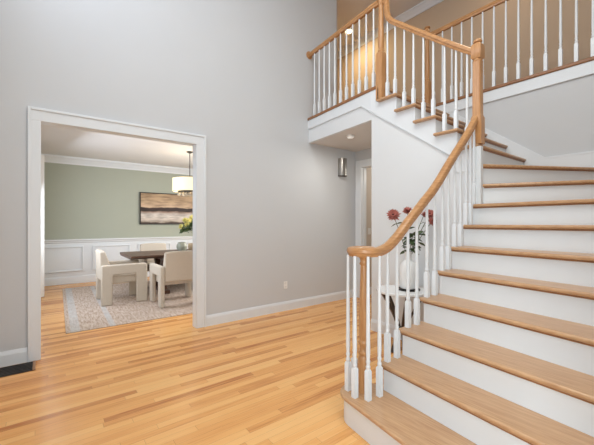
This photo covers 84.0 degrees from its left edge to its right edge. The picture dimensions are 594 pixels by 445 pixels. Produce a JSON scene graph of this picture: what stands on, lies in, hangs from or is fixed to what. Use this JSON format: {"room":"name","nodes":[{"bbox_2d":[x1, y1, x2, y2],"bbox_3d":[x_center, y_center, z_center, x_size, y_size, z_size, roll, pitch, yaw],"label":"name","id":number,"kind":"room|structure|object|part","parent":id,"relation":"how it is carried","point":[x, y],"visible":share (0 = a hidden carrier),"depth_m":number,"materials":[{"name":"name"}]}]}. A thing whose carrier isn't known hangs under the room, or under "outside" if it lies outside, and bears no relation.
{"room":"entrance hall","nodes":[
{"label":"entrance hall","id":0,"kind":"room"},
{"bbox_2d":[41,124,192,168],"bbox_3d":[-2.305,-1.505,6.476,4.750,0.100,4.625,0,0,-38],"label":"ceiling","id":1,"kind":"structure","parent":0,"point":[55,140],"depth_m":6.45,"materials":[{"name":"paint"}]},
{"bbox_2d":[172,151,192,196],"bbox_3d":[-2.190,-0.998,6.745,0.678,0.915,0.678,0,0,-38],"label":"drum chandelier","id":2,"kind":"object","parent":1,"relation":"hanging from","point":[180,184],"visible":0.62,"depth_m":6.45,"materials":[{"name":"white fabric"}]},
{"bbox_3d":[-2.190,-0.775,6.745,0.670,0.270,0.670,0,0,-38],"label":"lamp shade","id":3,"kind":"part","parent":2,"relation":"part of","materials":[{"name":"beige fabric"}]},
{"bbox_3d":[-2.190,-0.635,6.745,0.480,0.020,0.480,0,0,-38],"label":"crystal plate","id":4,"kind":"part","parent":2,"relation":"part of","materials":[{"name":"clear glass"}]},
{"bbox_2d":[41,153,192,174],"bbox_3d":[-2.305,-1.375,6.476,4.550,0.160,4.625,0,0,-38],"label":"crown molding","id":5,"kind":"structure","parent":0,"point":[49,158],"depth_m":7.75,"materials":[{"name":"white paint"}]},
{"bbox_2d":[44,162,192,239],"bbox_3d":[-3.753,-0.545,8.356,4.750,1.820,0.120,0,0,-38],"label":"wall","id":6,"kind":"structure","parent":0,"point":[81,202],"depth_m":7.63,"materials":[{"name":"green paint"}]},
{"bbox_2d":[44,236,192,285],"bbox_3d":[-3.720,0.853,8.330,4.770,0.985,0.160,0,0,-38],"label":"trim","id":7,"kind":"structure","parent":6,"relation":"attached to","point":[66,261],"depth_m":7.42,"materials":[{"name":"white paint"}]},
{"bbox_2d":[139,192,192,223],"bbox_3d":[-3.244,-0.365,8.646,1.620,0.800,0.040,0,0,-38],"label":"framed picture","id":8,"kind":"object","parent":6,"relation":"attached to","point":[154,208],"visible":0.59,"depth_m":8.49,"materials":[{"name":"black paint"}]},
{"bbox_2d":[0,0,354,351],"bbox_3d":[-0.937,-1.395,4.551,5.070,5.480,0.095,0,0,-38],"label":"wall","id":9,"kind":"structure","parent":0,"point":[237,74],"depth_m":4.42,"materials":[{"name":"grey paint"}]},
{"bbox_2d":[28,106,205,361],"bbox_3d":[-1.927,0.107,3.780,1.791,2.475,0.149,0,0,-38],"label":"door frame","id":10,"kind":"structure","parent":9,"relation":"attached to","point":[37,116],"depth_m":3.41,"materials":[{"name":"white paint"}]},
{"bbox_2d":[0,289,352,367],"bbox_3d":[-0.922,1.275,4.492,5.020,0.140,0.016,0,0,-38],"label":"baseboard","id":11,"kind":"structure","parent":9,"relation":"attached to","point":[17,356],"depth_m":4.68,"materials":[{"name":"white paint"}]},
{"bbox_2d":[338,158,346,176],"bbox_3d":[0.814,-0.973,5.778,0.175,0.309,0.098,0,0,-38],"label":"wall sconce","id":12,"kind":"object","parent":9,"relation":"attached to","point":[342,162],"visible":1,"depth_m":5.73,"materials":[{"name":"silver metal"}]},
{"bbox_2d":[0,277,402,444],"bbox_3d":[0.491,1.395,4.607,7.600,0.100,11.300,0,0,-38],"label":"floor","id":13,"kind":"structure","parent":0,"point":[278,378],"depth_m":2.80,"materials":[{"name":"brown wood"}]},
{"bbox_2d":[0,360,35,377],"bbox_3d":[-2.643,1.341,2.982,0.440,0.008,0.250,0,0,-38],"label":"floor vent","id":14,"kind":"object","parent":13,"relation":"in","point":[28,366],"visible":1,"depth_m":3.03,"materials":[{"name":"black metal"}]},
{"bbox_2d":[62,280,192,333],"bbox_3d":[-2.230,1.341,6.487,3.850,0.009,3.350,0,0,-36],"label":"area rug","id":15,"kind":"object","parent":13,"relation":"on","point":[83,311],"visible":0.46,"depth_m":5.16,"materials":[{"name":"beige fabric"}]},
{"bbox_2d":[96,249,146,305],"bbox_3d":[-3.059,0.893,5.722,0.715,0.885,0.680,0,0,-38],"label":"dining chair","id":16,"kind":"object","parent":15,"relation":"on","point":[108,273],"visible":1,"depth_m":5.50,"materials":[{"name":"beige fabric"}]},
{"bbox_3d":[-3.267,0.691,5.562,0.192,0.480,0.540,0,0,-38],"label":"backrest","id":17,"kind":"part","parent":16,"relation":"part of","materials":[{"name":"beige fabric"}]},
{"bbox_3d":[-3.236,1.008,5.972,0.690,0.655,0.068,0,0,-38],"label":"arm frame","id":18,"kind":"part","parent":16,"relation":"part of","materials":[{"name":"beige fabric"}]},
{"bbox_3d":[-2.863,1.008,5.487,0.690,0.655,0.068,0,0,-38],"label":"arm frame","id":19,"kind":"part","parent":16,"relation":"part of","materials":[{"name":"beige fabric"}]},
{"bbox_3d":[-3.037,0.931,5.739,0.520,0.140,0.540,0,0,-38],"label":"seat","id":20,"kind":"part","parent":16,"relation":"part of","materials":[{"name":"beige fabric"}]},
{"bbox_2d":[120,249,187,293],"bbox_3d":[-2.270,0.960,6.898,2.380,0.753,1.100,0,0,-38],"label":"dining table","id":21,"kind":"object","parent":15,"relation":"on","point":[157,255],"visible":0.27,"depth_m":6.31,"materials":[{"name":"brown wood"}]},
{"bbox_2d":[188,243,192,249],"bbox_3d":[-2.226,0.508,7.020,0.184,0.150,0.184,0,0,-38],"label":"round pot","id":22,"kind":"object","parent":21,"relation":"on","point":[190,245],"visible":0.49,"depth_m":6.94,"materials":[{"name":"beige ceramic"}]},
{"bbox_3d":[-2.312,0.576,6.739,0.350,0.014,0.350,0,0,-38],"label":"serving plate","id":23,"kind":"object","parent":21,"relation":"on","visible":0},
{"bbox_2d":[176,242,186,250],"bbox_3d":[-2.344,0.480,6.715,0.210,0.180,0.210,0,0,-38],"label":"round pot","id":24,"kind":"object","parent":23,"relation":"on","point":[181,246],"visible":0.98,"depth_m":6.64,"materials":[{"name":"green ceramic"}]},
{"bbox_2d":[137,243,177,284],"bbox_3d":[-3.040,0.893,7.160,0.680,0.885,0.715,0,0,-38],"label":"dining chair","id":25,"kind":"object","parent":15,"relation":"on","point":[147,246],"visible":0.29,"depth_m":7.28,"materials":[{"name":"beige fabric"}]},
{"bbox_3d":[-3.275,1.008,6.963,0.068,0.655,0.690,0,0,-38],"label":"arm frame","id":26,"kind":"part","parent":25,"relation":"part of","materials":[{"name":"beige fabric"}]},
{"bbox_3d":[-3.023,0.931,7.138,0.540,0.140,0.520,0,0,-38],"label":"seat","id":27,"kind":"part","parent":25,"relation":"part of","materials":[{"name":"beige fabric"}]},
{"bbox_3d":[-3.200,0.691,7.367,0.540,0.480,0.192,0,0,-38],"label":"backrest","id":28,"kind":"part","parent":25,"relation":"part of","materials":[{"name":"beige fabric"}]},
{"bbox_2d":[150,250,192,307],"bbox_3d":[-2.055,0.893,5.602,0.680,0.885,0.715,0,0,-38],"label":"dining chair","id":29,"kind":"object","parent":15,"relation":"on","point":[177,268],"visible":0.7,"depth_m":5.30,"materials":[{"name":"beige fabric"}]},
{"bbox_3d":[-2.305,1.008,5.426,0.068,0.655,0.690,0,0,-38],"label":"arm frame","id":30,"kind":"part","parent":29,"relation":"part of","materials":[{"name":"beige fabric"}]},
{"bbox_3d":[-2.072,0.931,5.624,0.540,0.140,0.520,0,0,-38],"label":"seat","id":31,"kind":"part","parent":29,"relation":"part of","materials":[{"name":"beige fabric"}]},
{"bbox_3d":[-1.895,0.691,5.395,0.540,0.480,0.192,0,0,-38],"label":"backrest","id":32,"kind":"part","parent":29,"relation":"part of","materials":[{"name":"beige fabric"}]},
{"bbox_3d":[-1.820,1.008,5.799,0.068,0.655,0.690,0,0,-38],"label":"arm frame","id":33,"kind":"part","parent":29,"relation":"part of","materials":[{"name":"beige fabric"}]},
{"bbox_2d":[376,285,423,352],"bbox_3d":[1.102,1.022,3.461,0.524,0.655,0.524,0,0,-38],"label":"side table","id":34,"kind":"object","parent":13,"relation":"on","point":[391,287],"visible":0.34,"depth_m":3.40,"materials":[{"name":"white stone"}]},
{"bbox_3d":[0.972,1.034,3.430,0.200,0.631,0.113,0,0,-38],"label":"leg","id":35,"kind":"part","parent":34,"relation":"part of","materials":[{"name":"brown wood"}]},
{"bbox_3d":[1.032,1.034,3.575,0.032,0.631,0.205,0,0,-32],"label":"leg","id":36,"kind":"part","parent":34,"relation":"part of","materials":[{"name":"brown wood"}]},
{"bbox_3d":[1.092,1.034,3.328,0.032,0.631,0.205,0,0,4],"label":"leg","id":37,"kind":"part","parent":34,"relation":"part of","materials":[{"name":"brown wood"}]},
{"bbox_2d":[399,287,419,291],"bbox_3d":[1.160,0.689,3.443,0.236,0.012,0.236,0,0,-38],"label":"round tray","id":38,"kind":"object","parent":34,"relation":"on","point":[400,289],"visible":0.38,"depth_m":3.39,"materials":[{"name":"black metal"}]},
{"bbox_2d":[399,251,414,289],"bbox_3d":[1.160,0.490,3.443,0.174,0.385,0.174,0,0,-38],"label":"flower vase","id":39,"kind":"object","parent":38,"relation":"on","point":[402,272],"visible":0.67,"depth_m":3.38,"materials":[{"name":"white ceramic"}]},
{"bbox_2d":[387,209,405,251],"bbox_3d":[1.040,0.123,3.415,0.229,0.550,0.116,0,0,13],"label":"flower","id":40,"kind":"object","parent":39,"relation":"in","point":[393,214],"visible":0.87,"depth_m":3.42,"materials":[{"name":"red plant"}]},
{"bbox_2d":[400,237,414,253],"bbox_3d":[1.152,0.266,3.404,0.178,0.264,0.143,0,0,18],"label":"leafy sprig","id":41,"kind":"object","parent":39,"relation":"in","point":[405,238],"visible":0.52,"depth_m":3.41,"materials":[{"name":"green plant"}]},
{"bbox_2d":[403,207,414,235],"bbox_3d":[1.158,0.110,3.444,0.131,0.576,0.112,0,0,-38],"label":"flower","id":42,"kind":"object","parent":39,"relation":"in","point":[406,210],"visible":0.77,"depth_m":3.43,"materials":[{"name":"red plant"}]},
{"bbox_2d":[401,233,421,254],"bbox_3d":[1.184,0.251,3.401,0.124,0.294,0.171,0,0,-38],"label":"leafy sprig","id":43,"kind":"object","parent":39,"relation":"in","point":[410,235],"visible":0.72,"depth_m":3.41,"materials":[{"name":"green plant"}]},
{"bbox_2d":[409,230,422,251],"bbox_3d":[1.217,0.236,3.412,0.143,0.325,0.156,0,0,6],"label":"leafy sprig","id":44,"kind":"object","parent":39,"relation":"in","point":[421,231],"visible":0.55,"depth_m":3.39,"materials":[{"name":"green plant"}]},
{"bbox_2d":[411,211,425,250],"bbox_3d":[1.270,0.137,3.427,0.209,0.523,0.098,0,0,-16],"label":"flower","id":45,"kind":"object","parent":39,"relation":"in","point":[424,213],"visible":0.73,"depth_m":3.44,"materials":[{"name":"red plant"}]},
{"bbox_2d":[412,218,436,252],"bbox_3d":[1.296,0.166,3.407,0.286,0.465,0.084,0,0,10],"label":"flower","id":46,"kind":"object","parent":39,"relation":"in","point":[429,219],"visible":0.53,"depth_m":3.40,"materials":[{"name":"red plant"}]},
{"bbox_2d":[419,209,432,234],"bbox_3d":[1.306,0.126,3.446,0.287,0.547,0.087,0,0,15],"label":"flower","id":47,"kind":"object","parent":39,"relation":"in","point":[430,212],"visible":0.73,"depth_m":3.42,"materials":[{"name":"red plant"}]},
{"bbox_2d":[308,88,593,444],"bbox_3d":[1.009,-0.175,3.478,3.100,3.040,3.980,0,0,-38],"label":"staircase","id":48,"kind":"structure","parent":13,"relation":"on","point":[503,354],"depth_m":2.16,"materials":[{"name":"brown wood"}]},
{"bbox_2d":[345,0,484,401],"bbox_3d":[0.738,-0.860,3.108,1.719,4.030,1.251,0,0,-38],"label":"balustrade","id":49,"kind":"object","parent":48,"relation":"on","point":[358,374],"visible":1,"depth_m":2.72,"materials":[{"name":"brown wood"}]},
{"bbox_3d":[0.457,0.688,2.258,0.084,0.935,0.084,0,0,-38],"label":"newel post","id":50,"kind":"part","parent":49,"relation":"part of","materials":[{"name":"brown wood"}]},
{"bbox_3d":[1.033,-2.190,4.059,0.090,1.370,0.090,0,0,-38],"label":"newel post","id":51,"kind":"part","parent":49,"relation":"part of","materials":[{"name":"brown wood"}]},
{"bbox_3d":[1.020,-0.393,2.700,1.634,1.238,0.234,0,0,-38],"label":"handrail","id":52,"kind":"part","parent":49,"relation":"part of","materials":[{"name":"brown wood"}]},
{"bbox_3d":[1.388,-2.177,3.598,0.063,1.144,1.126,0,0,-38],"label":"handrail","id":53,"kind":"part","parent":49,"relation":"part of","materials":[{"name":"brown wood"}]},
{"bbox_3d":[1.715,-1.245,3.132,0.096,1.000,0.096,0,0,-38],"label":"newel post","id":54,"kind":"part","parent":49,"relation":"part of","materials":[{"name":"brown wood"}]},
{"bbox_3d":[1.782,-1.282,4.011,1.182,0.011,0.018,0,0,-38],"label":"cove moulding","id":55,"kind":"part","parent":48,"relation":"part of","materials":[{"name":"wood"}]},
{"bbox_3d":[0.928,0.999,1.723,0.018,0.011,1.307,0,0,-31],"label":"cove moulding","id":56,"kind":"part","parent":48,"relation":"part of","materials":[{"name":"brown wood"}]},
{"bbox_3d":[1.928,-1.091,3.821,1.182,0.011,0.018,0,0,-38],"label":"cove moulding","id":57,"kind":"part","parent":48,"relation":"part of","materials":[{"name":"brown wood"}]},
{"bbox_3d":[1.666,-0.611,3.227,0.042,0.212,0.200,0,0,-38],"label":"corner panel","id":58,"kind":"part","parent":48,"relation":"part of","materials":[{"name":"white paint"}]},
{"bbox_3d":[1.701,-0.351,3.104,0.053,0.732,0.073,0,0,-38],"label":"corner post","id":59,"kind":"part","parent":48,"relation":"part of","materials":[{"name":"white paint"}]},
{"bbox_3d":[2.068,-0.901,3.639,1.182,0.011,0.018,0,0,-38],"label":"cove moulding","id":60,"kind":"part","parent":48,"relation":"part of","materials":[{"name":"brown wood"}]},
{"bbox_3d":[1.105,0.808,1.859,0.018,0.011,1.307,0,0,-31],"label":"cove moulding","id":61,"kind":"part","parent":48,"relation":"part of","materials":[{"name":"brown wood"}]},
{"bbox_3d":[2.184,-0.712,3.488,1.182,0.011,0.018,0,0,-38],"label":"cove moulding","id":62,"kind":"part","parent":48,"relation":"part of","materials":[{"name":"brown wood"}]},
{"bbox_3d":[1.304,0.619,2.012,0.018,0.011,1.314,0,0,-29],"label":"cove moulding","id":63,"kind":"part","parent":48,"relation":"part of","materials":[{"name":"brown wood"}]},
{"bbox_3d":[1.503,0.428,2.165,0.018,0.011,1.311,0,0,-30],"label":"cove moulding","id":64,"kind":"part","parent":48,"relation":"part of","materials":[{"name":"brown wood"}]},
{"bbox_3d":[1.663,0.238,2.289,0.018,0.011,1.312,0,0,-29],"label":"cove moulding","id":65,"kind":"part","parent":48,"relation":"part of","materials":[{"name":"brown wood"}]},
{"bbox_3d":[1.846,0.049,2.429,0.018,0.011,1.307,0,0,-31],"label":"cove moulding","id":66,"kind":"part","parent":48,"relation":"part of","materials":[{"name":"brown wood"}]},
{"bbox_3d":[2.013,-0.141,2.558,0.018,0.011,1.299,0,0,-35],"label":"cove moulding","id":67,"kind":"part","parent":48,"relation":"part of","materials":[{"name":"brown wood"}]},
{"bbox_3d":[2.403,-0.521,3.216,1.357,0.011,0.018,0,0,-9],"label":"cove moulding","id":68,"kind":"part","parent":48,"relation":"part of","materials":[{"name":"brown wood"}]},
{"bbox_3d":[2.405,-0.332,2.825,1.406,0.011,0.018,0,0,23],"label":"cove moulding","id":69,"kind":"part","parent":48,"relation":"part of","materials":[{"name":"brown wood"}]},
{"bbox_2d":[337,0,337,103],"bbox_3d":[0.137,-2.915,6.558,0.120,2.440,1.775,0,0,-38],"label":"wall","id":70,"kind":"structure","parent":0,"point":[337,0],"depth_m":5.89,"materials":[{"name":"beige paint"}]},
{"bbox_2d":[312,121,371,151],"bbox_3d":[1.075,-1.353,5.151,1.330,0.105,1.410,0,0,-38],"label":"ceiling","id":71,"kind":"structure","parent":0,"point":[362,140],"depth_m":5.20,"materials":[{"name":"paint"}]},
{"bbox_2d":[355,148,371,245],"bbox_3d":[1.554,-0.005,5.488,0.120,2.700,1.460,0,0,-38],"label":"wall","id":72,"kind":"structure","parent":0,"point":[367,153],"depth_m":5.95,"materials":[{"name":"grey paint"}]},
{"bbox_2d":[356,158,371,297],"bbox_3d":[1.478,0.113,5.578,0.150,2.465,1.165,0,0,-38],"label":"door frame","id":73,"kind":"structure","parent":72,"relation":"in","point":[361,165],"depth_m":5.93,"materials":[{"name":"white paint"}]},
{"bbox_2d":[366,167,371,286],"bbox_3d":[2.619,-0.005,6.056,2.260,2.700,2.000,0,0,-38],"label":"wall","id":74,"kind":"structure","parent":0,"point":[368,170],"depth_m":6.21,"materials":[{"name":"paint"}]},
{"bbox_2d":[370,287,401,339],"bbox_3d":[1.679,1.275,5.443,1.301,0.140,4.407,0,0,16],"label":"baseboard","id":75,"kind":"structure","parent":74,"relation":"attached to","point":[374,323],"depth_m":4.01,"materials":[{"name":"white paint"}]},
{"bbox_2d":[338,0,423,50],"bbox_3d":[1.235,-4.185,3.412,7.120,0.100,8.300,0,0,-38],"label":"ceiling","id":76,"kind":"structure","parent":0,"point":[347,9],"depth_m":6.51,"materials":[{"name":"paint"}]},
{"bbox_2d":[309,107,472,325],"bbox_3d":[0.946,-0.155,4.249,0.116,3.000,2.691,0,0,-35],"label":"wall","id":77,"kind":"structure","parent":0,"point":[405,166],"depth_m":3.85,"materials":[{"name":"white paint"}]},
{"bbox_2d":[307,86,375,120],"bbox_3d":[0.615,-1.675,4.734,0.128,0.040,1.526,0,0,-32],"label":"trim","id":78,"kind":"structure","parent":77,"relation":"attached to","point":[374,87],"depth_m":4.58,"materials":[{"name":"brown wood"}]},
{"bbox_2d":[306,0,378,115],"bbox_3d":[0.615,-2.241,4.733,0.131,1.092,1.522,0,0,-34],"label":"balcony balustrade","id":79,"kind":"object","parent":78,"relation":"on","point":[365,12],"visible":1,"depth_m":4.58,"materials":[{"name":"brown wood"}]},
{"bbox_3d":[0.610,-2.725,4.714,0.072,0.063,1.497,0,0,-32],"label":"handrail","id":80,"kind":"part","parent":79,"relation":"part of","materials":[{"name":"brown wood"}]},
{"bbox_2d":[338,0,591,103],"bbox_3d":[2.695,-2.915,5.957,0.100,2.440,5.850,0,0,-38],"label":"wall","id":81,"kind":"structure","parent":0,"point":[445,12],"depth_m":5.37,"materials":[{"name":"beige paint"}]},
{"bbox_2d":[338,0,443,58],"bbox_3d":[2.614,-4.070,5.894,0.105,0.130,5.850,0,0,-38],"label":"crown molding","id":82,"kind":"structure","parent":81,"relation":"attached to","point":[424,5],"depth_m":6.57,"materials":[{"name":"white paint"}]},
{"bbox_2d":[458,74,593,156],"bbox_3d":[2.690,-0.155,3.883,0.100,3.000,2.570,0,0,-38],"label":"wall","id":83,"kind":"structure","parent":0,"point":[557,119],"depth_m":3.67,"materials":[{"name":"grey paint"}]},
{"bbox_2d":[436,56,593,106],"bbox_3d":[2.695,-1.675,3.811,0.080,0.040,2.450,0,0,-38],"label":"trim","id":84,"kind":"structure","parent":83,"relation":"attached to","point":[592,57],"depth_m":3.78,"materials":[{"name":"brown wood"}]},
{"bbox_2d":[440,60,593,112],"bbox_3d":[2.678,-1.587,3.798,0.022,0.135,2.450,0,0,-38],"label":"trim","id":85,"kind":"structure","parent":83,"relation":"attached to","point":[584,69],"depth_m":3.77,"materials":[{"name":"white paint"}]},
{"bbox_3d":[1.725,-1.675,5.209,2.350,0.040,5.850,0,0,-38],"label":"floor","id":86,"kind":"structure","parent":0,"visible":0},
{"bbox_2d":[424,0,593,103],"bbox_3d":[2.662,-2.265,3.853,0.084,1.220,2.557,0,0,-38],"label":"balustrade","id":87,"kind":"object","parent":86,"relation":"on","point":[495,3],"visible":0.82,"depth_m":4.05,"materials":[{"name":"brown wood"}]},
{"bbox_3d":[1.908,-2.265,4.833,0.084,1.220,0.084,0,0,-38],"label":"newel post","id":88,"kind":"part","parent":87,"relation":"part of","materials":[{"name":"brown wood"}]},
{"bbox_3d":[2.675,-2.725,3.820,0.063,0.063,2.490,0,0,-38],"label":"handrail","id":89,"kind":"part","parent":87,"relation":"part of","materials":[{"name":"brown wood"}]},
{"bbox_3d":[-4.147,-0.055,5.058,0.100,2.800,4.625,0,0,-38],"label":"wall","id":90,"kind":"structure","parent":0,"visible":0},
{"bbox_2d":[41,155,43,296],"bbox_3d":[-4.132,0.044,5.274,0.156,2.562,3.400,0,0,-38],"label":"curtain","id":91,"kind":"object","parent":90,"relation":"hanging from","point":[42,156],"visible":0.38,"depth_m":5.91,"materials":[{"name":"white fabric"}]},
{"bbox_3d":[-2.146,0.423,7.245,0.180,0.320,0.180,0,0,-38],"label":"flower vase","id":92,"kind":"object","parent":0,"visible":0},
{"bbox_2d":[179,224,191,233],"bbox_3d":[-2.358,0.181,7.155,0.441,0.333,0.196,0,0,-5],"label":"flower","id":93,"kind":"object","parent":92,"relation":"in","point":[181,225],"visible":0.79,"depth_m":7.15,"materials":[{"name":"yellow plant"}]},
{"bbox_2d":[182,217,191,228],"bbox_3d":[-2.334,0.110,7.184,0.364,0.472,0.201,0,0,7],"label":"flower","id":94,"kind":"object","parent":92,"relation":"in","point":[183,219],"visible":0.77,"depth_m":7.19,"materials":[{"name":"yellow plant"}]},
{"bbox_2d":[184,222,192,231],"bbox_3d":[-2.270,0.159,7.108,0.327,0.376,0.187,0,0,-19],"label":"flower","id":95,"kind":"object","parent":92,"relation":"in","point":[187,223],"visible":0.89,"depth_m":7.08,"materials":[{"name":"yellow plant"}]},
{"bbox_2d":[185,218,192,228],"bbox_3d":[-2.257,0.114,7.123,0.289,0.464,0.190,0,0,-14],"label":"flower","id":96,"kind":"object","parent":92,"relation":"in","point":[189,220],"visible":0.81,"depth_m":7.11,"materials":[{"name":"yellow plant"}]}
]}

